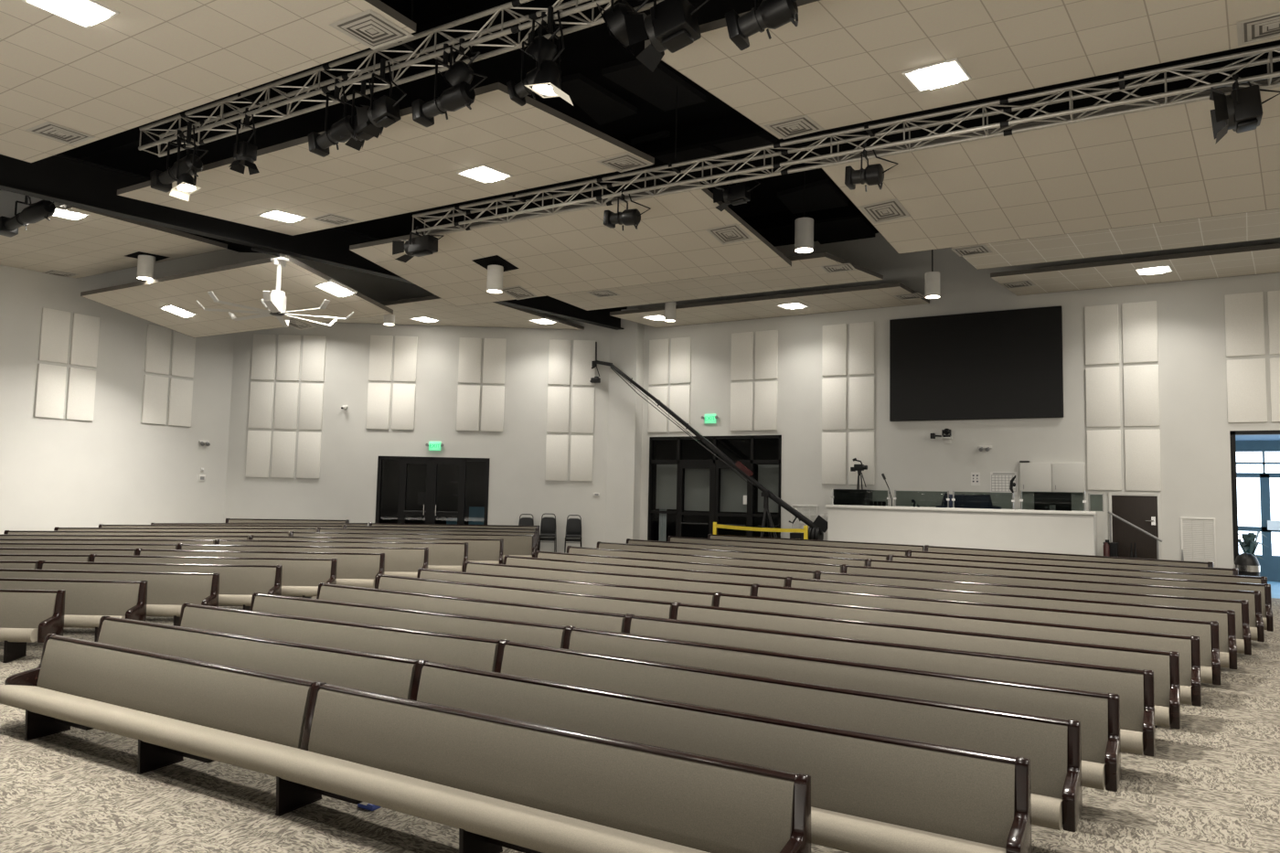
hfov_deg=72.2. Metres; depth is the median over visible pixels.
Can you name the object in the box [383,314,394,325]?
pendant light
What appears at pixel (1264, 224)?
cloud
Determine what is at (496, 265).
pendant light
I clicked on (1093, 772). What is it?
seat cushion
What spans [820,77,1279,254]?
cloud
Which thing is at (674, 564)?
pew
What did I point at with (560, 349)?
acoustic panel
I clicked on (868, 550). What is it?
pew
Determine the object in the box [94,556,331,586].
cushion
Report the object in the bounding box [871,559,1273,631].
pew
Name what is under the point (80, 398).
acoustic panel
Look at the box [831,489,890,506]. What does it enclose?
guard
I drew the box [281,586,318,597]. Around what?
seat cushion
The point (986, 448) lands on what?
emergency light
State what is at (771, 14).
stage light
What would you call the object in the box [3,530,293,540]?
pew
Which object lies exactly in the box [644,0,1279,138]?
cloud
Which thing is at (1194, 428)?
wall
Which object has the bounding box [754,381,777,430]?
acoustic panel
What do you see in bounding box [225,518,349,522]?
pew
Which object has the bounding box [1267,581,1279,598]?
floor
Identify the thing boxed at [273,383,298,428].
acoustic panel
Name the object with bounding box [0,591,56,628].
cushion
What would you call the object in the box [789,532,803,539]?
equipment case
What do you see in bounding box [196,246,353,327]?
ceiling fan
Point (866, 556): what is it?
pew
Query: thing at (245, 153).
stage light
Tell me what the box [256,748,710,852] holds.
seat cushion
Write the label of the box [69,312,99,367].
acoustic panel
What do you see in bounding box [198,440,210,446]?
emergency light
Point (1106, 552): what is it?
fire extinguisher
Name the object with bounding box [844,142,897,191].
stage light
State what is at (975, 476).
paper notice
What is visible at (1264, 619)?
seat cushion
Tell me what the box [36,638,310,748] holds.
cushion
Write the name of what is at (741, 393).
acoustic panel
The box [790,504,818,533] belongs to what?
air vent
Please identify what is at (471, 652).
pew
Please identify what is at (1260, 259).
cloud
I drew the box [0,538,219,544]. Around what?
pew
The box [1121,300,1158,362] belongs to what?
acoustic panel
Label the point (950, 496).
mixer
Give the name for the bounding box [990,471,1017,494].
wall calendar
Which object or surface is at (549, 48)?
stage light
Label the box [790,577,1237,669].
pew
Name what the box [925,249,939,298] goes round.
pendant light
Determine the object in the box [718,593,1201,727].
pew
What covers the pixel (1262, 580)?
pew
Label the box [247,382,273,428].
acoustic panel
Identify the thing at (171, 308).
ceiling light
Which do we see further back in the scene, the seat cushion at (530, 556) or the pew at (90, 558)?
the seat cushion at (530, 556)
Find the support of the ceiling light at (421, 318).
attached to the cloud at (487, 314)
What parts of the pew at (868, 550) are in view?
divider post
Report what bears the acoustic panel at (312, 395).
attached to the wall at (345, 488)
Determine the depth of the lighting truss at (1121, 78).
11.93 m
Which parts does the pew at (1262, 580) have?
panel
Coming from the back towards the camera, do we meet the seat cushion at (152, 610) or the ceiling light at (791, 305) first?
the ceiling light at (791, 305)
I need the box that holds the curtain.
[659,509,666,541]
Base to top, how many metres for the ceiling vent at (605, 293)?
0.014 m
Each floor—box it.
[0,587,1279,852]
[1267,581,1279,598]
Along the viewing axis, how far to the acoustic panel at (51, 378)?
21.00 m
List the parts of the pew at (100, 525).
rail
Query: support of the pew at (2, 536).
on the floor at (1210, 784)
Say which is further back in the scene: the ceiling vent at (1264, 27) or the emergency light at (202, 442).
the emergency light at (202, 442)
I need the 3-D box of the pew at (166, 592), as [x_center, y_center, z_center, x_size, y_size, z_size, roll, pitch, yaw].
[-8.902,2.825,14.151,3.883,0.959,0.618,1,-4,-3]
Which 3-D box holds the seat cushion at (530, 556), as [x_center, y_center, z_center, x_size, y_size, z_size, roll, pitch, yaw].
[-5.486,3.131,21.028,5.731,0.184,0.502,2,-1,-8]
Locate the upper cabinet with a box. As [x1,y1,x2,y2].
[1019,460,1085,492]
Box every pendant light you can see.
[125,251,170,280]
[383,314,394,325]
[472,255,518,293]
[664,301,675,321]
[794,150,813,253]
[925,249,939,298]
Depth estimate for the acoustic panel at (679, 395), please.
24.85 m
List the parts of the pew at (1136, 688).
rail, panel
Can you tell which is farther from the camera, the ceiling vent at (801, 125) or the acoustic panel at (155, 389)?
the acoustic panel at (155, 389)
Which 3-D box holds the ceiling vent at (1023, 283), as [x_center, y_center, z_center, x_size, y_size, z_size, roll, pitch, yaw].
[8.326,-3.124,19.354,0.620,0.015,0.620,-2,-4,37]
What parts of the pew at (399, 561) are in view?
rail, panel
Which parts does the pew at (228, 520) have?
rail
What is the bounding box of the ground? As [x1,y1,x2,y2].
[1238,544,1279,555]
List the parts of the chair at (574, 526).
seat, frame, backrest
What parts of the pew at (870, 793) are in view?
rail, panel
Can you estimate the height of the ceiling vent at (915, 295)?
0.015 m
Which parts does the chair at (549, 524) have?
seat, frame, backrest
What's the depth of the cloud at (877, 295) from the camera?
22.07 m
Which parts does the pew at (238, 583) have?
rail, panel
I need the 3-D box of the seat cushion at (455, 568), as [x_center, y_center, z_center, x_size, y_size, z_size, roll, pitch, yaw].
[-6.546,3.063,19.047,5.305,0.184,0.502,2,-1,-7]
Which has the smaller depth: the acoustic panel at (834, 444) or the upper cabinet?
the upper cabinet
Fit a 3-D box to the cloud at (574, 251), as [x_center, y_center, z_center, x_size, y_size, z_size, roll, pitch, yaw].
[-1.589,-3.354,17.216,8.491,0.710,3.000,-1,-5,31]
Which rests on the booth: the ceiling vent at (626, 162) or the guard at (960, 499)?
the guard at (960, 499)
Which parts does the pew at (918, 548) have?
divider post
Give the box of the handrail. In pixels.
[1108,511,1162,559]
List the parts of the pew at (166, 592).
rail, panel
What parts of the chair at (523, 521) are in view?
backrest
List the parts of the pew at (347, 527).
rail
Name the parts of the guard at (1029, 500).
post, post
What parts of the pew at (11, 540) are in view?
rail, divider post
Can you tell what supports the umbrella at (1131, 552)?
on the floor at (1210, 784)
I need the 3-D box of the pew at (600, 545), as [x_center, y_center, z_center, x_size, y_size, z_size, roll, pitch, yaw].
[1.590,3.089,18.600,6.631,0.967,0.617,-2,-5,34]
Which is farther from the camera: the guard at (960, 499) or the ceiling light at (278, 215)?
the guard at (960, 499)
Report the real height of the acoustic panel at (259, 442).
1.325 m
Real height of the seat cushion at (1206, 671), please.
0.184 m
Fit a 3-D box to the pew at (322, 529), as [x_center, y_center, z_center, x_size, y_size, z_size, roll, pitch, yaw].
[-5.350,3.074,22.024,5.491,0.955,0.618,2,-4,-6]
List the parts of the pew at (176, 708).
panel, rail, divider post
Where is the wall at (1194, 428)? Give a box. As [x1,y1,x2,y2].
[635,233,1279,568]
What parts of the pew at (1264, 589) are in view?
rail, panel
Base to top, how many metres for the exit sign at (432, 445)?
0.260 m
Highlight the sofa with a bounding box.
[446,506,484,524]
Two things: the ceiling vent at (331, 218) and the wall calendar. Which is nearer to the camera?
the ceiling vent at (331, 218)
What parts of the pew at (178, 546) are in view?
rail, divider post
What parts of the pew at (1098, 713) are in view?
rail, panel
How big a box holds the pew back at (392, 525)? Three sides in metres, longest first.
4.400 x 0.523 x 0.145 m
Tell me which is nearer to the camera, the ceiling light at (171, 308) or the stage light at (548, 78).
the stage light at (548, 78)
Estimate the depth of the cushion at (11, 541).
18.62 m
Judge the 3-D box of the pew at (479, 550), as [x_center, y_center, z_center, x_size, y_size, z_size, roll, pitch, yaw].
[-6.010,3.014,20.002,5.700,0.957,0.618,2,-4,-7]
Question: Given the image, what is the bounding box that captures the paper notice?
[970,471,980,485]
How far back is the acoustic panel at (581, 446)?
25.47 m
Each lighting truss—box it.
[138,0,663,157]
[411,44,1279,235]
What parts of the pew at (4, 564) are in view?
rail, divider post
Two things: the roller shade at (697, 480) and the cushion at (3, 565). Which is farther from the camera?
the roller shade at (697, 480)
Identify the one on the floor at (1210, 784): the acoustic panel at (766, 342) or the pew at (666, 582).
the pew at (666, 582)
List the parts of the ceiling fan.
blade, blade, blade, blade, down rod, blade, blade, blade, blade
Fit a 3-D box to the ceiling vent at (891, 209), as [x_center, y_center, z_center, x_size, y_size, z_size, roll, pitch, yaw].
[3.905,-3.427,13.991,0.623,0.140,0.608,-2,-5,38]
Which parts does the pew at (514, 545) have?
rail, panel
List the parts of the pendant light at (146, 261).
lamp shade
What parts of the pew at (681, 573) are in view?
panel, rail, divider post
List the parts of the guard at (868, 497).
post, post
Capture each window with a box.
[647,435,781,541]
[1235,440,1279,581]
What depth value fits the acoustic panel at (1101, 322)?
19.55 m
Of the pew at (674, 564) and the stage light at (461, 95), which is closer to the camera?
the stage light at (461, 95)
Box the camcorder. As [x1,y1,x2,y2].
[850,458,867,471]
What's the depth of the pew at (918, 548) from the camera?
20.92 m
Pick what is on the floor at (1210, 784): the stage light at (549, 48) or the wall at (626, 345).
the wall at (626, 345)
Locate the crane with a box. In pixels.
[589,341,827,540]
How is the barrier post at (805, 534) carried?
on the floor at (1210, 784)
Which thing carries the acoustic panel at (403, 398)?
attached to the wall at (345, 488)
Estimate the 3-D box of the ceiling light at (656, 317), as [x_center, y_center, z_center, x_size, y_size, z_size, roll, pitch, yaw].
[0.471,-2.962,23.798,0.620,0.060,0.620,-2,-4,35]
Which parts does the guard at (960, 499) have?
post, post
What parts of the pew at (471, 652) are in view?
panel, rail, divider post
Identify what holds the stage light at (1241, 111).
hanging from the lighting truss at (1121, 78)
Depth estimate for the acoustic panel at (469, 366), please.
25.55 m
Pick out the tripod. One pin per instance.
(859, 473)
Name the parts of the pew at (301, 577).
rail, panel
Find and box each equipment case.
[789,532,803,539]
[833,489,868,505]
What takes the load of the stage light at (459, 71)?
hanging from the lighting truss at (415, 50)
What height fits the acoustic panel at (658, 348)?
1.310 m
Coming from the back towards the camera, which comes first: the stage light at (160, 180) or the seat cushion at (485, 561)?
the seat cushion at (485, 561)
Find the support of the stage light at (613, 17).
hanging from the lighting truss at (415, 50)
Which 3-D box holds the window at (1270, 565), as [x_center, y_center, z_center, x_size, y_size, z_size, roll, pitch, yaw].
[16.697,2.118,22.068,4.200,3.650,0.140,-1,-5,31]
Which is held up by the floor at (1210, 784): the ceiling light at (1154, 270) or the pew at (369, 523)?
the pew at (369, 523)
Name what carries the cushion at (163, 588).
on the pew at (166, 592)
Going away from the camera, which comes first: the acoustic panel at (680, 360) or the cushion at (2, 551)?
the cushion at (2, 551)
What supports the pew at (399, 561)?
on the floor at (1210, 784)
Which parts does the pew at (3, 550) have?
rail, divider post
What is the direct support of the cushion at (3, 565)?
on the pew at (4, 564)
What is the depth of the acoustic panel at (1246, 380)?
18.11 m
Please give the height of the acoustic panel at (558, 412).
1.325 m
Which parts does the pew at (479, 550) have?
rail, panel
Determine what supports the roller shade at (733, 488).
attached to the door at (690, 489)
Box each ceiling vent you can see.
[24,121,95,145]
[42,269,78,277]
[284,317,315,330]
[310,213,359,225]
[329,9,414,50]
[502,285,537,299]
[586,289,619,297]
[596,152,651,172]
[705,223,753,245]
[763,115,824,138]
[820,263,856,273]
[859,198,910,223]
[892,292,925,299]
[950,245,991,256]
[999,279,1034,288]
[1237,11,1279,45]
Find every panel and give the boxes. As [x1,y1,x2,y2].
[34,363,66,418]
[38,307,70,363]
[65,367,96,421]
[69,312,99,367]
[141,374,168,425]
[144,323,171,374]
[167,378,193,426]
[170,330,195,378]
[245,430,270,477]
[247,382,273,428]
[250,333,276,380]
[270,431,296,478]
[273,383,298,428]
[276,334,301,381]
[296,431,321,478]
[298,383,323,429]
[301,335,326,381]
[366,383,390,429]
[368,335,393,381]
[391,384,415,429]
[393,335,417,382]
[456,384,479,431]
[458,337,481,383]
[480,385,504,431]
[482,338,506,383]
[544,434,568,480]
[546,386,569,432]
[547,339,571,384]
[561,73,637,125]
[569,435,593,480]
[571,387,594,433]
[572,340,595,385]
[601,59,705,111]
[647,386,668,432]
[648,338,669,384]
[669,385,690,432]
[670,336,691,383]
[713,134,777,152]
[729,382,752,430]
[730,331,753,380]
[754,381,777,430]
[755,330,778,379]
[821,323,846,376]
[821,377,846,429]
[821,432,846,484]
[848,431,874,484]
[849,321,874,374]
[849,376,874,429]
[1084,303,1119,364]
[1085,366,1120,426]
[1086,429,1121,490]
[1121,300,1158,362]
[1122,364,1159,426]
[1124,429,1161,490]
[1224,291,1265,356]
[1226,358,1267,422]
[1267,290,1279,354]
[1269,357,1279,422]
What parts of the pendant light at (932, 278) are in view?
stem, lamp shade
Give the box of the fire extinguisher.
[1103,539,1111,556]
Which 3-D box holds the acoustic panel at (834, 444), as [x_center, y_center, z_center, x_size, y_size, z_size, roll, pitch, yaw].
[4.969,0.817,22.485,0.640,1.325,0.055,-1,-5,31]
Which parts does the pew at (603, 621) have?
panel, rail, divider post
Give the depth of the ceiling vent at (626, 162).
13.22 m
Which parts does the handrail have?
post, rail, post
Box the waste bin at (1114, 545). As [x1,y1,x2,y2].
[1103,542,1118,556]
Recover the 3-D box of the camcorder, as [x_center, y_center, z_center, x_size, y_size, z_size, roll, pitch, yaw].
[5.423,0.944,21.712,0.410,0.340,0.160,-1,-5,31]
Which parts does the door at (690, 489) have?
door, door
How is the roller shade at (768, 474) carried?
attached to the door at (690, 489)
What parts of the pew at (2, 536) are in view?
rail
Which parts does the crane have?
levelling rod, tripod leg, tripod leg, tripod leg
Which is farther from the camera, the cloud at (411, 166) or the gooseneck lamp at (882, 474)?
the gooseneck lamp at (882, 474)
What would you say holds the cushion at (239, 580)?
on the pew at (238, 583)
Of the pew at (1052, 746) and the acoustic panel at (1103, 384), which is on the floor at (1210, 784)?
the pew at (1052, 746)
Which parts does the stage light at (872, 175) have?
handle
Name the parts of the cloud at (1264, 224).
edge trim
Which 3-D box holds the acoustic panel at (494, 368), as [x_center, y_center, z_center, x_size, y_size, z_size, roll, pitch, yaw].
[-4.244,-1.912,25.604,0.640,1.325,0.056,1,-4,-2]
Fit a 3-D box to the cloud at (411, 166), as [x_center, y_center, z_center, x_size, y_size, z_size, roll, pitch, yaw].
[-4.325,-3.995,14.086,8.643,0.217,3.250,-1,-5,31]
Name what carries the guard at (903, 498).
on the booth
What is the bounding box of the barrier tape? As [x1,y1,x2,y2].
[715,523,805,532]
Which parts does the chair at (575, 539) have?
seat, backrest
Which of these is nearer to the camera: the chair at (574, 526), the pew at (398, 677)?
the pew at (398, 677)
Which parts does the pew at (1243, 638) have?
rail, panel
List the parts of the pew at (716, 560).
divider post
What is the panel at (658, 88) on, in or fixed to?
attached to the ceiling at (589, 50)
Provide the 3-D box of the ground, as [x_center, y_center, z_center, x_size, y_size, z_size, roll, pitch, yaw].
[26.817,5.176,33.366,28.000,0.200,29.900,-1,-5,31]
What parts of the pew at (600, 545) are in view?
rail, divider post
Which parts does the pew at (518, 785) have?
rail, panel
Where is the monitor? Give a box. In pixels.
[812,514,827,532]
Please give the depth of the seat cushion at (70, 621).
12.97 m
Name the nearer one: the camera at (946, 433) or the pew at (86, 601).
the pew at (86, 601)
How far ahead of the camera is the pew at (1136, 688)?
8.86 m
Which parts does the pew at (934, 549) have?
panel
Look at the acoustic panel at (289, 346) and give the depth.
25.33 m
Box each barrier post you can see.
[713,522,716,534]
[803,525,808,539]
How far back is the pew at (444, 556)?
19.47 m
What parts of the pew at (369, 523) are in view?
rail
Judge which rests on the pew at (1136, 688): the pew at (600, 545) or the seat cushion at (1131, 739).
the seat cushion at (1131, 739)
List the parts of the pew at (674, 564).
divider post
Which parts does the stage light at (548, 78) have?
color frame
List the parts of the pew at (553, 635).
panel, rail, divider post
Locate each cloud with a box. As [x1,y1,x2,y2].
[0,0,415,162]
[0,204,227,278]
[80,255,393,337]
[117,82,654,235]
[324,295,584,330]
[349,181,791,306]
[547,252,883,310]
[609,282,929,328]
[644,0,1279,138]
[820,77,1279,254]
[952,208,1279,269]
[990,243,1279,296]
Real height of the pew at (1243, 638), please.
0.949 m
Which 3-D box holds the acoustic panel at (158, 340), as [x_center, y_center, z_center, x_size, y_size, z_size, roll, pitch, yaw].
[-12.819,-2.044,23.358,0.055,1.270,0.640,-1,-5,30]
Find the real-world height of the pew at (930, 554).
0.950 m
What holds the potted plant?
on the floor at (1274, 585)
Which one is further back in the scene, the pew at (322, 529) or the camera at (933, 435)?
the pew at (322, 529)
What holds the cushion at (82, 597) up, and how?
on the pew at (86, 601)
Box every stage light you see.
[0,195,55,237]
[149,129,208,192]
[169,121,201,201]
[228,107,259,174]
[307,78,358,157]
[340,78,379,150]
[355,58,406,138]
[392,226,443,262]
[411,42,487,127]
[437,38,480,86]
[506,27,561,106]
[518,11,563,62]
[524,6,573,105]
[595,0,649,55]
[603,188,650,230]
[623,0,709,72]
[713,155,760,211]
[725,0,798,50]
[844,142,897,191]
[1209,74,1279,144]
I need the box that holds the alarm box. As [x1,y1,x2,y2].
[198,474,205,481]
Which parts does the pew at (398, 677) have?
panel, rail, divider post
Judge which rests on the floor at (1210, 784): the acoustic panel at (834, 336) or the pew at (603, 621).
the pew at (603, 621)
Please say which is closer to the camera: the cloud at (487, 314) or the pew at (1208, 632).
the pew at (1208, 632)
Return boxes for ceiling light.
[21,0,119,28]
[52,204,90,220]
[159,304,197,318]
[256,209,307,223]
[313,278,357,298]
[408,316,440,322]
[456,164,512,183]
[527,317,558,324]
[641,314,664,320]
[776,301,809,309]
[902,57,971,92]
[1134,264,1173,275]
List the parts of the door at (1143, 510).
lever handle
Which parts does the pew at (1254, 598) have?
rail, panel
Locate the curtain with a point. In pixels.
(662, 517)
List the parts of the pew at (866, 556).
divider post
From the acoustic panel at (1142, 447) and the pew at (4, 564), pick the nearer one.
the pew at (4, 564)
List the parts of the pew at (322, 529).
rail, panel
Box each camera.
[930,433,941,438]
[941,428,952,443]
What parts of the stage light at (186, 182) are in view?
color frame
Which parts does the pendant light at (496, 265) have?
lamp shade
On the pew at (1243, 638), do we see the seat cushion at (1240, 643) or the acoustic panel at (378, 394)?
the seat cushion at (1240, 643)
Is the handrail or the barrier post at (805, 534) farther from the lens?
the barrier post at (805, 534)
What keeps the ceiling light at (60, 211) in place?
attached to the cloud at (98, 242)
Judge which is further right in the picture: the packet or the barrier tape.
the barrier tape
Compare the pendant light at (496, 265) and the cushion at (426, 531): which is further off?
the cushion at (426, 531)
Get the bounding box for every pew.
[0,533,253,543]
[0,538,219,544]
[0,542,182,549]
[0,547,142,555]
[0,554,96,562]
[0,560,45,569]
[0,568,219,626]
[0,577,148,641]
[0,588,65,662]
[0,633,326,774]
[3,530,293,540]
[42,561,282,610]
[53,526,320,536]
[94,554,337,598]
[96,615,428,700]
[98,523,347,532]
[139,548,384,588]
[150,522,372,528]
[178,602,510,672]
[181,544,428,577]
[218,539,468,571]
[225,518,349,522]
[249,592,575,649]
[252,535,503,564]
[256,683,810,852]
[292,532,534,564]
[316,582,634,633]
[320,527,537,555]
[346,525,538,550]
[372,522,539,550]
[375,574,681,619]
[416,567,722,607]
[416,661,1031,852]
[463,561,759,596]
[501,640,1082,831]
[503,554,792,586]
[534,550,821,579]
[566,545,847,573]
[568,627,1120,791]
[596,541,872,566]
[626,538,893,560]
[629,615,1155,757]
[667,535,911,555]
[676,603,1180,729]
[707,533,928,551]
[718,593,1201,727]
[757,585,1221,685]
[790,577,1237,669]
[820,571,1251,655]
[846,565,1264,641]
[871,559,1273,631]
[892,554,1267,584]
[911,550,1238,575]
[928,545,1213,567]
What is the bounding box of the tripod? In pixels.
[856,470,866,489]
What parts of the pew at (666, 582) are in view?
panel, rail, divider post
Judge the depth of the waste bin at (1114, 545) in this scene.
18.68 m
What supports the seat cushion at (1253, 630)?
on the pew at (1254, 598)
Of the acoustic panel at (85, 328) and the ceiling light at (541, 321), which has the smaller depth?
the acoustic panel at (85, 328)
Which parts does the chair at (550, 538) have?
seat, backrest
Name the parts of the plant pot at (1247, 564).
lid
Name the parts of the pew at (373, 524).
rail, panel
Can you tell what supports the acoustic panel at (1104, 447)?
attached to the wall at (1194, 428)
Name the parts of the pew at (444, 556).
rail, panel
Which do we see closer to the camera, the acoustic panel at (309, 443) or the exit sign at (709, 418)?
the exit sign at (709, 418)
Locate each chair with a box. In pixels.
[518,513,533,525]
[539,513,556,552]
[539,517,555,550]
[564,514,581,553]
[565,518,580,553]
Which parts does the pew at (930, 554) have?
panel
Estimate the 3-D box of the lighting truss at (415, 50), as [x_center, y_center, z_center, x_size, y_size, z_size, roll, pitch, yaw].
[-2.233,-4.965,10.337,12.161,1.398,0.376,-1,-5,31]
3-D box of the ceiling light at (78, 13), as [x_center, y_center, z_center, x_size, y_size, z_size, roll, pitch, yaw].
[-5.750,-4.257,8.875,0.620,0.060,0.620,-1,-4,31]
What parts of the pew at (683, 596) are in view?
panel, rail, divider post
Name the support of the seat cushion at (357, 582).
on the pew at (357, 570)
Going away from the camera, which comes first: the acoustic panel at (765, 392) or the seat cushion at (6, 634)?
the seat cushion at (6, 634)
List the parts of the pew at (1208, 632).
rail, panel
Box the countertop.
[825,504,1096,514]
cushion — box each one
[0,540,213,543]
[0,549,135,554]
[0,562,37,569]
[0,570,213,605]
[0,580,139,616]
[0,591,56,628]
[0,628,38,642]
[0,684,297,772]
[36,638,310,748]
[42,563,276,595]
[64,614,125,628]
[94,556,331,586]
[146,604,181,617]
[218,594,252,606]
[233,523,367,528]
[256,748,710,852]
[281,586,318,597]
[292,533,532,554]
[320,529,533,534]
[336,578,374,587]
[346,526,534,531]
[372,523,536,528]
[384,571,417,577]
[427,565,462,571]
[468,560,499,564]
[502,554,532,563]
[718,596,1191,686]
[810,806,1005,852]
[1031,793,1062,830]
[1081,760,1105,789]
[1120,728,1142,754]
[1154,705,1169,727]
[1180,685,1191,704]
[1200,665,1212,683]
[1219,651,1229,668]
[1236,639,1244,653]
[1249,627,1257,640]
[1262,617,1267,629]
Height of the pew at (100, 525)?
1.000 m
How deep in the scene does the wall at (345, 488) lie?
25.41 m
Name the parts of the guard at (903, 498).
post, post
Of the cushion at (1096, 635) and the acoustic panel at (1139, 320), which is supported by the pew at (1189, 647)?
the cushion at (1096, 635)
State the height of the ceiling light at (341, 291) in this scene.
0.197 m
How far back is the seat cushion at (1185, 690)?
9.14 m
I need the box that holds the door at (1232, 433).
[1229,430,1279,562]
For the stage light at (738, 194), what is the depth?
14.21 m
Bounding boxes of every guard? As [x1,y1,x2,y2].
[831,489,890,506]
[893,490,949,508]
[951,490,1014,509]
[1019,490,1086,511]
[1088,493,1104,511]
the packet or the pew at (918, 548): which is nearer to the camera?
the packet
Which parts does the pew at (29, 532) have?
rail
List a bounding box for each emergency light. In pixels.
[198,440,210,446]
[978,445,991,451]
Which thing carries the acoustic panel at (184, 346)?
attached to the wall at (114, 468)
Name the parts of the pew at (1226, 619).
rail, panel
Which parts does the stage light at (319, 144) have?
handle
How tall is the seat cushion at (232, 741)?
0.184 m
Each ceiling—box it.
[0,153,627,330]
[60,0,1279,253]
[1235,435,1279,440]
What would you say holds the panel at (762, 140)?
attached to the ceiling at (589, 50)
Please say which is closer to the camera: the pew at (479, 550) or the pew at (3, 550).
the pew at (3, 550)
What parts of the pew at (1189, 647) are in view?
rail, panel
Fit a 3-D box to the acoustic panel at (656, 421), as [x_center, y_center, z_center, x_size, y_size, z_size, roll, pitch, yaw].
[0.515,-0.486,25.243,0.640,1.310,0.055,-1,-5,31]
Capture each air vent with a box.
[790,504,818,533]
[1180,516,1216,567]
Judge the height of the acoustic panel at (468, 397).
1.325 m
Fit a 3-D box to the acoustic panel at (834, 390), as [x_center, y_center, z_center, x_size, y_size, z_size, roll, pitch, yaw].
[4.999,-0.579,22.592,0.640,1.325,0.055,-1,-5,31]
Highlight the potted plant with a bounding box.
[1237,531,1268,559]
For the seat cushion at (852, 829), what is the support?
on the pew at (870, 793)
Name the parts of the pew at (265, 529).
rail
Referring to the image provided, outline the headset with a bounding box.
[1009,475,1015,492]
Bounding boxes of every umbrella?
[1130,543,1133,557]
[1133,543,1137,557]
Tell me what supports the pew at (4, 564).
on the floor at (1210, 784)
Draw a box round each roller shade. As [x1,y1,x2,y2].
[655,464,677,509]
[683,468,709,511]
[720,469,746,511]
[757,464,778,512]
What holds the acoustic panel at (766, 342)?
attached to the wall at (1194, 428)
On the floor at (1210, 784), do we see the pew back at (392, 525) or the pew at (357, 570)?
the pew at (357, 570)
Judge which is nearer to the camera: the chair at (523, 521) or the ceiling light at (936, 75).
the ceiling light at (936, 75)
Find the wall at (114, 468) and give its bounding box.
[0,190,239,533]
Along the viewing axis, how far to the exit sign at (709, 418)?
24.33 m
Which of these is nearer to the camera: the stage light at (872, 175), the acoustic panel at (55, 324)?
the stage light at (872, 175)
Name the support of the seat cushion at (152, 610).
on the pew at (166, 592)
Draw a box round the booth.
[825,504,1097,555]
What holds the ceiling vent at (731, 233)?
attached to the cloud at (574, 251)
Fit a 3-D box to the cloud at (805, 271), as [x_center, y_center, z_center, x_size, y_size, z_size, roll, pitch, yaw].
[1.363,-3.248,20.062,7.755,0.096,2.300,-1,-5,31]
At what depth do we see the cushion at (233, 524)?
23.17 m
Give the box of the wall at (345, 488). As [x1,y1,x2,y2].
[224,252,635,553]
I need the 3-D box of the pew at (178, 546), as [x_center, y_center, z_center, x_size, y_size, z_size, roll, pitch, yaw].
[-12.037,2.790,17.401,5.332,0.974,0.618,2,-4,-10]
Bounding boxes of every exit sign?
[425,441,443,450]
[701,414,718,423]
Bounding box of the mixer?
[917,493,1001,509]
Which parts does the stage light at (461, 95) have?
handle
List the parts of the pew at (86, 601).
rail, panel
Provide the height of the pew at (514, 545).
0.962 m
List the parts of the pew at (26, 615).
rail, panel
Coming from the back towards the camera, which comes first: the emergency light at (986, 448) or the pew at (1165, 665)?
the emergency light at (986, 448)
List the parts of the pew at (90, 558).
rail, divider post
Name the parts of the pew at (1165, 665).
rail, panel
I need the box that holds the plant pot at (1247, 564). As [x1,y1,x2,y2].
[1233,553,1260,576]
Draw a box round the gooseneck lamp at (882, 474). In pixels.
[881,473,892,506]
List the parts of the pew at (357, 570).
rail, panel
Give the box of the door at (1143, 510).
[1108,492,1162,559]
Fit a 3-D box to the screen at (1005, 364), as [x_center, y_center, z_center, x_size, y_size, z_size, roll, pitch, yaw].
[7.915,-1.439,20.905,3.890,2.550,0.112,-1,-5,31]
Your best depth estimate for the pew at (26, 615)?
12.44 m
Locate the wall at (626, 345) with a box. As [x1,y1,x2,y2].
[605,308,644,543]
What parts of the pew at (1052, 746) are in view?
rail, panel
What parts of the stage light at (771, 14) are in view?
handle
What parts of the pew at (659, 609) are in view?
panel, rail, divider post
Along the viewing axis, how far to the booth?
19.62 m
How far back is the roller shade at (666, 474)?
25.17 m
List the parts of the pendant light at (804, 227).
lamp shade, stem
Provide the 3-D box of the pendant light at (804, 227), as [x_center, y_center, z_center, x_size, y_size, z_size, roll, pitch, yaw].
[3.179,-4.676,16.954,0.360,2.600,0.360,-1,-5,31]
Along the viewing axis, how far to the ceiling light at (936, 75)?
10.21 m
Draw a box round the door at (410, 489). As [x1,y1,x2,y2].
[374,456,490,524]
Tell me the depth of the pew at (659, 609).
13.11 m
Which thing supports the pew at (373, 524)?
on the floor at (1210, 784)
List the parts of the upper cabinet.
door, door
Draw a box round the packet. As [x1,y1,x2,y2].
[357,801,381,810]
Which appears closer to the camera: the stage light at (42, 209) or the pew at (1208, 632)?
the pew at (1208, 632)

